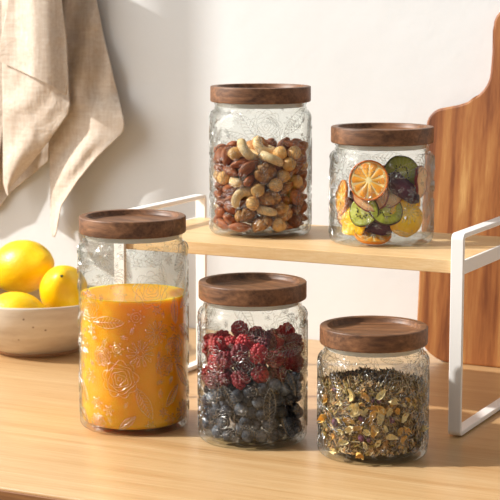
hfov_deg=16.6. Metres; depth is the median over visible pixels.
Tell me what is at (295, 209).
almond
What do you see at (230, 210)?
almond
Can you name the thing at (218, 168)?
almond
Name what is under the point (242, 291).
glass jar
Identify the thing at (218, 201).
almond
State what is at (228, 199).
almond
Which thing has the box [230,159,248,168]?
almond
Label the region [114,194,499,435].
shelf rack
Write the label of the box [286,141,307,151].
almond
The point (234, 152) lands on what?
hazelnut
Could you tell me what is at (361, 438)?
bud
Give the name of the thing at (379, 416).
dried petal
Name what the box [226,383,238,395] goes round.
blueberry
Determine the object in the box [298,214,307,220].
almond
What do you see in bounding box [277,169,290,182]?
hazelnut
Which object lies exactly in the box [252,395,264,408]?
blueberry
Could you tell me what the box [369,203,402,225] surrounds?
kiwi slice
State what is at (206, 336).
raspberry
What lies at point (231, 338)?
raspberry
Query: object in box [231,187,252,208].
cashew
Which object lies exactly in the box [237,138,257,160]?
cashew
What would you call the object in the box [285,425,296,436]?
blueberry
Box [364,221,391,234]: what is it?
plum
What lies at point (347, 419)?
golden petal
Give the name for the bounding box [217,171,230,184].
hazelnut
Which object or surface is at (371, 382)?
tea
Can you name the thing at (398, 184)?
plum
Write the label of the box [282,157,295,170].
hazelnut
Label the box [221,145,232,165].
almond
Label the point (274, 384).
blueberry
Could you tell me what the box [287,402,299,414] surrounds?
blueberry
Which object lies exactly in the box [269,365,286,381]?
raspberry
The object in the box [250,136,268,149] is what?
walnut
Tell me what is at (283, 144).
almond
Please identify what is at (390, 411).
dried petal
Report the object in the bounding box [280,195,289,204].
almond
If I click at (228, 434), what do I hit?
blueberry
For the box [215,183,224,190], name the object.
almond
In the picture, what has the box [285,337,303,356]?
raspberry
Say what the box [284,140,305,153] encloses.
almond
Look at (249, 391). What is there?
blueberry
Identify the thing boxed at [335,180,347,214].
slice
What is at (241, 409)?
blueberry
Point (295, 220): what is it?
almond
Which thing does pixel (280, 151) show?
hazelnut
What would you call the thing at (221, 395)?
blueberry
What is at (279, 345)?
raspberry
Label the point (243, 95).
glass jar
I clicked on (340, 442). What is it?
dried petal
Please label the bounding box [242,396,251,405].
blueberry
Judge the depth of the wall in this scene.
2.12 m
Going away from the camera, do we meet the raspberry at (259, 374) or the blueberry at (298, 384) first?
the raspberry at (259, 374)
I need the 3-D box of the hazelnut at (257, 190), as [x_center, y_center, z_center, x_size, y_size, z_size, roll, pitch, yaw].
[0.008,-0.062,1.772,0.014,0.014,0.014,0,8,1]
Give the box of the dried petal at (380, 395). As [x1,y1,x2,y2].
[376,389,385,399]
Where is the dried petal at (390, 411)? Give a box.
[387,408,392,416]
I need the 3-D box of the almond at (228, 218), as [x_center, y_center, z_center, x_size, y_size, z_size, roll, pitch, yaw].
[-0.019,-0.031,1.796,0.014,0.014,0.023,5,10,30]
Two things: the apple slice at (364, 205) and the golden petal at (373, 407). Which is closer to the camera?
the golden petal at (373, 407)
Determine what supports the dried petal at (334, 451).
in the glass jar at (370, 336)
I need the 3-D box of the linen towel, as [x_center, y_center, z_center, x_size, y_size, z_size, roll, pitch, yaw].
[-0.303,-0.232,2.226,0.318,0.432,0.070,5,10,30]
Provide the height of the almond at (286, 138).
0.018 m
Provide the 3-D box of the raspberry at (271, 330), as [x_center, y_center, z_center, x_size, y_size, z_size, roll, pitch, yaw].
[0.023,0.086,1.675,0.018,0.019,0.018,-3,9,-21]
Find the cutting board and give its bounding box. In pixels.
[417,12,499,367]
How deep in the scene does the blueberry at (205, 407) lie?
1.64 m
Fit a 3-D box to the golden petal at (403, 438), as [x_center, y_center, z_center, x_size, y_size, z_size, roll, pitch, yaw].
[0.139,0.171,1.553,0.006,0.008,0.006,0,8,-2]
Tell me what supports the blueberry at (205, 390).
in the glass jar at (242, 291)
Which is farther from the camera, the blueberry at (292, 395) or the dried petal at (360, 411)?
the blueberry at (292, 395)
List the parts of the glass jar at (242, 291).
lid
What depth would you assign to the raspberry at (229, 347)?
1.62 m
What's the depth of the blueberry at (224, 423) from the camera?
1.61 m
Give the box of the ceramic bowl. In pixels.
[0,285,95,357]
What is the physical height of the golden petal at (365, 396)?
0.009 m
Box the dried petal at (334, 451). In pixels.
[329,448,337,453]
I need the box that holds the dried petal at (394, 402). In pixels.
[388,399,398,404]
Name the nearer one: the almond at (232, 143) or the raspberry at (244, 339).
the raspberry at (244, 339)
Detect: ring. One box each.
[341,206,365,235]
[390,199,422,237]
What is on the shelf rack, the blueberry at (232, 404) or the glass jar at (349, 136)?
the glass jar at (349, 136)
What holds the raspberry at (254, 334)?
in the glass jar at (242, 291)
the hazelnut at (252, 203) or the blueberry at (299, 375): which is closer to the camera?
the blueberry at (299, 375)
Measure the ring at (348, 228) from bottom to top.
0.030 m
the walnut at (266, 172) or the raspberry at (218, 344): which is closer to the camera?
the raspberry at (218, 344)
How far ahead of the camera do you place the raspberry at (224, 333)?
1.66 m
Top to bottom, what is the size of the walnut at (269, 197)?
0.016 m
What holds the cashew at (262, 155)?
in the glass jar at (243, 95)
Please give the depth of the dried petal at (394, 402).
1.55 m
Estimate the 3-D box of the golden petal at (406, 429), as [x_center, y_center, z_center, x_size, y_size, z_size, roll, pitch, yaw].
[0.141,0.164,1.553,0.008,0.008,0.008,-8,12,-44]
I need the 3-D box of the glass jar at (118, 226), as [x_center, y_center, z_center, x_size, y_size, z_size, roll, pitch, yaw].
[-0.115,0.069,1.692,0.109,0.209,0.109,4,9,26]
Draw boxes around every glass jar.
[77,209,188,435]
[197,272,307,449]
[209,83,311,238]
[317,315,429,464]
[329,123,434,247]
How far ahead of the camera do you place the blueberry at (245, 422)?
1.60 m
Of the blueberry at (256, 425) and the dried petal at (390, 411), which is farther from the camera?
the blueberry at (256, 425)
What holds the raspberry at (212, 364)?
in the glass jar at (242, 291)
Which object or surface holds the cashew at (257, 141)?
in the glass jar at (243, 95)
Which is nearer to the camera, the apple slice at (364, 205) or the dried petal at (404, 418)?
the dried petal at (404, 418)
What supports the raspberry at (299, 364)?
in the glass jar at (242, 291)
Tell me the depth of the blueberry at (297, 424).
1.64 m
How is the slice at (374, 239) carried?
in the glass jar at (349, 136)
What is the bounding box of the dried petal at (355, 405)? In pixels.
[351,403,358,414]
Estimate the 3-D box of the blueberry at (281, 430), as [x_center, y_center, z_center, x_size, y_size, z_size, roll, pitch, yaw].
[0.028,0.173,1.627,0.012,0.012,0.012,-7,11,-41]
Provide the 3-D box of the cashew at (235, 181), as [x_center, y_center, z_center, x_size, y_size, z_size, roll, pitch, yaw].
[-0.013,-0.074,1.785,0.018,0.016,0.028,3,9,22]
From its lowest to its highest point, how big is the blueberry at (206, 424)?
0.013 m
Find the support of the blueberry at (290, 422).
in the glass jar at (242, 291)
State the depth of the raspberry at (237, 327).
1.67 m
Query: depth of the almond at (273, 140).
1.84 m
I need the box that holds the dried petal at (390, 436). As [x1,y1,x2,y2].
[386,434,396,439]
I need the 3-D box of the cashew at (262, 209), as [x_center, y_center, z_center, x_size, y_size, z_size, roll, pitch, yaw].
[0.015,-0.041,1.781,0.017,0.011,0.029,-5,10,-29]
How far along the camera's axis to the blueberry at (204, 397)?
1.64 m
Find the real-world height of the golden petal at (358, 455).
0.006 m
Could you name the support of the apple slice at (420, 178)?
in the glass jar at (349, 136)
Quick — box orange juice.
[80,284,186,429]
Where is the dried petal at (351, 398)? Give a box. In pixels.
[347,388,354,401]
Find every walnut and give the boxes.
[235,207,256,221]
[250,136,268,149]
[251,215,272,231]
[254,163,276,184]
[257,190,280,204]
[270,201,292,220]
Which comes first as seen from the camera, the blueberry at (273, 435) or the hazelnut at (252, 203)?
the blueberry at (273, 435)
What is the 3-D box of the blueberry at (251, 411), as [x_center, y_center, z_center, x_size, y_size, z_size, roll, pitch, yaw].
[0.001,0.153,1.614,0.012,0.012,0.012,6,10,34]
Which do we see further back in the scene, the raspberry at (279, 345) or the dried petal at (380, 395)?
the raspberry at (279, 345)
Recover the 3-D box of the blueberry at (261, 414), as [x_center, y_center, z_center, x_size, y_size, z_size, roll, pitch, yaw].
[0.011,0.154,1.607,0.012,0.013,0.013,-8,11,-43]
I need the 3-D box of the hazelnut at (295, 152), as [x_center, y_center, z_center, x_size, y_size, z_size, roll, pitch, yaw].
[0.046,-0.101,1.784,0.015,0.014,0.014,8,12,44]
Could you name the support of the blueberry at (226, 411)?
in the glass jar at (242, 291)
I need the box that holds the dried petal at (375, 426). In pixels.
[371,424,378,432]
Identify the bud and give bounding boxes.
[332,418,337,426]
[358,434,363,441]
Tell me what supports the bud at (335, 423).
in the glass jar at (370, 336)
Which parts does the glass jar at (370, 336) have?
lid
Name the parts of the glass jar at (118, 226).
lid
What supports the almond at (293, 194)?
in the glass jar at (243, 95)
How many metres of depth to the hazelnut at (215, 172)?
1.80 m
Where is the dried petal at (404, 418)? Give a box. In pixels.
[401,412,408,422]
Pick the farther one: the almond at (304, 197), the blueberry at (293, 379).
the almond at (304, 197)
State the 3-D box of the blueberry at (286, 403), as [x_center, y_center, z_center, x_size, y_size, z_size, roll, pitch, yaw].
[0.038,0.145,1.645,0.012,0.013,0.012,4,9,23]
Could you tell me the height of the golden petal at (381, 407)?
0.010 m
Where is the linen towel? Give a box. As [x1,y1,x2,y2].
[0,0,124,236]
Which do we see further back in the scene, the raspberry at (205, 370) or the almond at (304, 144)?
the almond at (304, 144)
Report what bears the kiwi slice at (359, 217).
in the glass jar at (349, 136)
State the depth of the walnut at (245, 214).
1.78 m
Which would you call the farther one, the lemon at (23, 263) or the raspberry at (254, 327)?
the lemon at (23, 263)
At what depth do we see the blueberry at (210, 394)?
1.62 m
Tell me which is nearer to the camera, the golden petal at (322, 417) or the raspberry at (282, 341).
the golden petal at (322, 417)
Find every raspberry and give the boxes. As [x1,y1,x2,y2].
[201,365,211,382]
[202,333,218,342]
[202,339,213,356]
[205,372,220,389]
[206,354,223,371]
[208,336,225,355]
[214,368,231,385]
[215,330,230,337]
[216,351,234,368]
[225,335,236,344]
[225,344,233,351]
[230,343,248,361]
[230,370,250,389]
[231,320,248,336]
[234,334,254,349]
[234,356,253,372]
[249,326,263,331]
[249,329,264,343]
[249,343,267,363]
[251,365,268,383]
[254,360,265,365]
[257,331,276,350]
[265,350,284,367]
[267,328,278,337]
[268,339,281,352]
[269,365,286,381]
[274,334,284,347]
[277,322,294,338]
[281,347,296,367]
[284,333,302,345]
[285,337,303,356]
[290,354,303,372]
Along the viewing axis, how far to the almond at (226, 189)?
1.78 m
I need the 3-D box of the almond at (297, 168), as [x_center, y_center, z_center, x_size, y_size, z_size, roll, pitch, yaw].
[0.044,-0.082,1.792,0.023,0.015,0.015,0,8,0]
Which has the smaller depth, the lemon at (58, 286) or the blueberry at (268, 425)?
the blueberry at (268, 425)
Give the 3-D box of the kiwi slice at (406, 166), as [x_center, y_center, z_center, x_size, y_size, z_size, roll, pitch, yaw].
[0.153,-0.077,1.734,0.036,0.037,0.009,-1,8,-7]
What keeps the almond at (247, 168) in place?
in the glass jar at (243, 95)
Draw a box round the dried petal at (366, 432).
[363,429,370,435]
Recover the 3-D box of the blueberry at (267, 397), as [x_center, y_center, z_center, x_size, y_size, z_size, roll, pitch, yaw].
[0.015,0.137,1.614,0.012,0.012,0.012,7,11,39]
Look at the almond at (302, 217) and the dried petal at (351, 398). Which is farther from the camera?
the almond at (302, 217)
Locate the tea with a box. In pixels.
[321,365,425,456]
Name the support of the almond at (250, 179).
in the glass jar at (243, 95)
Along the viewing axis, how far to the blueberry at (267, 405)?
1.61 m
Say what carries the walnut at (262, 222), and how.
in the glass jar at (243, 95)
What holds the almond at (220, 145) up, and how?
in the glass jar at (243, 95)
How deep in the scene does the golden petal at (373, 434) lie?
1.55 m
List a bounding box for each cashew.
[229,176,246,187]
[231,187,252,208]
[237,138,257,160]
[241,149,260,162]
[253,135,275,153]
[256,204,276,215]
[258,151,283,165]
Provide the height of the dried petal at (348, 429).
0.007 m
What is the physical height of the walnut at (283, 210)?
0.022 m
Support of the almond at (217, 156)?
in the glass jar at (243, 95)
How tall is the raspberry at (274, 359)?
0.017 m
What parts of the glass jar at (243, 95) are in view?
lid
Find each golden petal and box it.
[317,414,326,422]
[343,417,354,423]
[353,426,362,430]
[355,452,363,459]
[361,392,368,401]
[369,411,375,421]
[370,426,376,437]
[371,405,378,412]
[376,405,386,415]
[397,428,403,434]
[400,435,406,443]
[403,426,411,434]
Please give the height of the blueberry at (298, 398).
0.013 m
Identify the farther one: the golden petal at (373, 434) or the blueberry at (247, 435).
the blueberry at (247, 435)
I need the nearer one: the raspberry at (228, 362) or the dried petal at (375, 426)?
the dried petal at (375, 426)
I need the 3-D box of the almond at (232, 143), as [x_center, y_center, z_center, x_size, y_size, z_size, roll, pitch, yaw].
[-0.018,-0.110,1.812,0.015,0.011,0.025,-3,9,-19]
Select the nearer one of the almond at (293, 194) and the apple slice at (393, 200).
the apple slice at (393, 200)
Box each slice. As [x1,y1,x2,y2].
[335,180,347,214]
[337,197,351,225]
[349,160,388,200]
[349,200,378,226]
[353,188,388,211]
[355,231,390,244]
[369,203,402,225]
[376,182,401,207]
[384,155,417,184]
[414,165,427,197]
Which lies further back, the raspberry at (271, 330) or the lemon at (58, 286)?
the lemon at (58, 286)
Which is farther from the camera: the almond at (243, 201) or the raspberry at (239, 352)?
the almond at (243, 201)
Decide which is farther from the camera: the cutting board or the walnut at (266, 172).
the cutting board
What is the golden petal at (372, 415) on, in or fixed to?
in the glass jar at (370, 336)
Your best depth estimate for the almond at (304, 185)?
1.80 m
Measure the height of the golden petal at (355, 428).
0.004 m
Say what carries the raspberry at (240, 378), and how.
in the glass jar at (242, 291)
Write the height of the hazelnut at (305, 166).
0.015 m
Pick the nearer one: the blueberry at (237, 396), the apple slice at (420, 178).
the blueberry at (237, 396)
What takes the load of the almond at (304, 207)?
in the glass jar at (243, 95)
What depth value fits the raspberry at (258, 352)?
1.59 m
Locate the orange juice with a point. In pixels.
(140, 388)
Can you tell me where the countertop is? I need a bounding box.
[0,328,499,499]
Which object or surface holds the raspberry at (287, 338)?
in the glass jar at (242, 291)
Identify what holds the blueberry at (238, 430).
in the glass jar at (242, 291)
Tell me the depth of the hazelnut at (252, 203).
1.77 m
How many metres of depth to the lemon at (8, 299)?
2.00 m
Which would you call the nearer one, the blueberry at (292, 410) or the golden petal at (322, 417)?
the golden petal at (322, 417)
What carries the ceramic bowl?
on the countertop
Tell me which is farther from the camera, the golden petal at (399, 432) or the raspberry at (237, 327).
the raspberry at (237, 327)
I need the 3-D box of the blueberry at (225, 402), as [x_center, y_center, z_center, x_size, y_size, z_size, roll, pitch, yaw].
[-0.023,0.144,1.625,0.012,0.013,0.012,8,12,44]
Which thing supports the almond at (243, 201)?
in the glass jar at (243, 95)
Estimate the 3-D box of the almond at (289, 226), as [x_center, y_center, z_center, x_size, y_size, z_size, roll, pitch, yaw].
[0.033,-0.025,1.796,0.025,0.010,0.015,4,9,26]
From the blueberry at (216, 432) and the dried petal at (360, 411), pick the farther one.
the blueberry at (216, 432)
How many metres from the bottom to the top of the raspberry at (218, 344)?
0.019 m
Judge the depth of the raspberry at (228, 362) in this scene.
1.60 m
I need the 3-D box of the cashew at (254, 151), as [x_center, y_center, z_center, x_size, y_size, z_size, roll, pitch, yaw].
[-0.001,-0.099,1.790,0.028,0.015,0.017,1,8,6]
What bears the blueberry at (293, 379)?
in the glass jar at (242, 291)
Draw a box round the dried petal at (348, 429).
[344,426,352,432]
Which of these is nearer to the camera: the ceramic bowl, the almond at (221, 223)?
the almond at (221, 223)
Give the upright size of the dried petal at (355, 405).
0.011 m
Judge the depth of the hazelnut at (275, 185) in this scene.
1.77 m
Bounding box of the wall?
[0,0,499,350]
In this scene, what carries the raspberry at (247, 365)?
in the glass jar at (242, 291)
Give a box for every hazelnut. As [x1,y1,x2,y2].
[213,171,221,182]
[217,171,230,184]
[228,147,241,160]
[246,196,259,210]
[251,184,264,196]
[269,178,282,191]
[272,218,286,231]
[273,146,286,158]
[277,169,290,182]
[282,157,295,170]
[287,146,301,159]
[289,175,302,188]
[301,162,307,170]
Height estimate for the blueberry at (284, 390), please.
0.012 m
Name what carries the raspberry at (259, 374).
in the glass jar at (242, 291)
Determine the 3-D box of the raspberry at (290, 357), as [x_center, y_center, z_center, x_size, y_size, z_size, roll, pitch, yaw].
[0.036,0.102,1.619,0.017,0.019,0.017,0,8,2]
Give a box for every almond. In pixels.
[213,190,224,199]
[214,144,225,152]
[214,147,223,161]
[215,162,230,171]
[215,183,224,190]
[215,199,226,207]
[215,207,227,218]
[215,218,228,229]
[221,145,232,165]
[223,165,238,175]
[223,184,238,192]
[223,214,235,224]
[224,193,243,202]
[224,202,237,214]
[227,141,236,146]
[228,222,250,231]
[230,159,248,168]
[238,160,258,176]
[239,198,247,208]
[244,174,255,186]
[261,160,283,170]
[267,138,276,146]
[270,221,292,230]
[277,137,289,146]
[277,181,293,194]
[278,142,286,150]
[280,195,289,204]
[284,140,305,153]
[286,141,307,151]
[287,214,300,225]
[288,165,302,175]
[288,205,299,213]
[289,189,302,205]
[289,194,306,204]
[294,178,306,192]
[295,154,306,164]
[295,201,307,214]
[296,170,306,178]
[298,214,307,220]
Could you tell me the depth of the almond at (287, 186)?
1.78 m
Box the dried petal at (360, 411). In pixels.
[350,409,362,416]
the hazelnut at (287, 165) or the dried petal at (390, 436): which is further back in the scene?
the hazelnut at (287, 165)
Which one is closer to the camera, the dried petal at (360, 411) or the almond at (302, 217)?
the dried petal at (360, 411)
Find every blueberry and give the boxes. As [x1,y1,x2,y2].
[201,405,212,414]
[202,393,211,405]
[202,418,214,429]
[204,385,209,392]
[204,408,215,420]
[207,390,217,403]
[210,405,220,418]
[212,425,223,437]
[215,388,227,400]
[217,416,229,428]
[219,396,230,406]
[220,405,232,417]
[222,428,235,440]
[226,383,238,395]
[229,399,241,408]
[231,390,243,402]
[232,411,244,421]
[234,403,247,415]
[234,422,243,434]
[239,416,251,429]
[241,429,253,442]
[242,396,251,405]
[243,385,255,398]
[245,405,256,418]
[250,418,261,430]
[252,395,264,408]
[254,429,267,441]
[255,408,268,420]
[256,383,268,395]
[262,390,271,401]
[262,418,274,431]
[263,401,274,413]
[267,429,279,441]
[268,378,280,391]
[269,415,279,427]
[271,393,283,406]
[274,405,286,418]
[274,426,285,438]
[278,382,290,395]
[281,417,293,429]
[284,373,296,385]
[284,388,296,400]
[284,400,295,407]
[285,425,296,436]
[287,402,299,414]
[290,379,301,391]
[292,372,302,381]
[293,407,302,418]
[294,421,301,432]
[296,391,301,401]
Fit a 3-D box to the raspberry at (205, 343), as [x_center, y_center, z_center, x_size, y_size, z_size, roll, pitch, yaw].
[-0.037,0.093,1.635,0.017,0.017,0.019,1,8,4]
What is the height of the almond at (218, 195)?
0.011 m
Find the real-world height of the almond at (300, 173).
0.010 m
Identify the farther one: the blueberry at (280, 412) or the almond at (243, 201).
the almond at (243, 201)
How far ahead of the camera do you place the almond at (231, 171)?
1.78 m
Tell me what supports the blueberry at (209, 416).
in the glass jar at (242, 291)
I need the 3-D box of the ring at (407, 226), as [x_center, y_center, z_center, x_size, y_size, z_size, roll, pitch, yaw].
[0.157,-0.033,1.730,0.039,0.040,0.011,-3,9,-20]
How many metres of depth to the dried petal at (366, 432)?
1.55 m
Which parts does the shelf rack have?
frame, shelf, frame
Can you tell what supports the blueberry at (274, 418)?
in the glass jar at (242, 291)
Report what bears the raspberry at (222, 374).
in the glass jar at (242, 291)
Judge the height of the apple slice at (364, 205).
0.036 m
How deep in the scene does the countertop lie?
1.60 m
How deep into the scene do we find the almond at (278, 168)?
1.78 m
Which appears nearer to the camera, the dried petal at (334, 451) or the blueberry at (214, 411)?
the dried petal at (334, 451)
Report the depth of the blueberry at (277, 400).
1.61 m
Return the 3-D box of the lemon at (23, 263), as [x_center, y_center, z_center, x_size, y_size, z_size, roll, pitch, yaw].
[-0.278,0.021,2.100,0.068,0.067,0.094,-5,10,-31]
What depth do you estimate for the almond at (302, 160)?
1.79 m
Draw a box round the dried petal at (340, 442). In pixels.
[338,440,348,444]
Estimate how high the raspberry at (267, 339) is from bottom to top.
0.019 m
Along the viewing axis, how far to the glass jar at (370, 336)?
1.56 m
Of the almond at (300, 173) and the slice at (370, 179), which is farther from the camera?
the almond at (300, 173)
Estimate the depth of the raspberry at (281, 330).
1.66 m
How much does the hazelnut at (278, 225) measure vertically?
0.014 m
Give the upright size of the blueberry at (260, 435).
0.013 m
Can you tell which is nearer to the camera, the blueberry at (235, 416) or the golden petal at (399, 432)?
the golden petal at (399, 432)
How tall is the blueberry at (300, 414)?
0.013 m
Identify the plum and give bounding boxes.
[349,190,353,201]
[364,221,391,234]
[388,171,419,203]
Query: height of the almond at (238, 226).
0.011 m
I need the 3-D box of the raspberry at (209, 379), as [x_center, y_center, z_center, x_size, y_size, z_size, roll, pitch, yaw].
[-0.035,0.124,1.628,0.019,0.017,0.017,7,11,41]
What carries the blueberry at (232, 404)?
in the glass jar at (242, 291)
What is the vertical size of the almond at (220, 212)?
0.014 m
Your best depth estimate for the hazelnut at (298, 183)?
1.79 m
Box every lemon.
[0,240,54,292]
[0,292,46,307]
[39,265,87,307]
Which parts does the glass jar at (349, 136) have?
lid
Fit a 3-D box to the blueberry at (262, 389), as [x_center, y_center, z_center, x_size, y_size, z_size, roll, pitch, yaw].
[0.012,0.130,1.604,0.012,0.012,0.012,3,9,22]
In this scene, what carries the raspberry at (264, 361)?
in the glass jar at (242, 291)
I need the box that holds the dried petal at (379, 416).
[377,409,383,422]

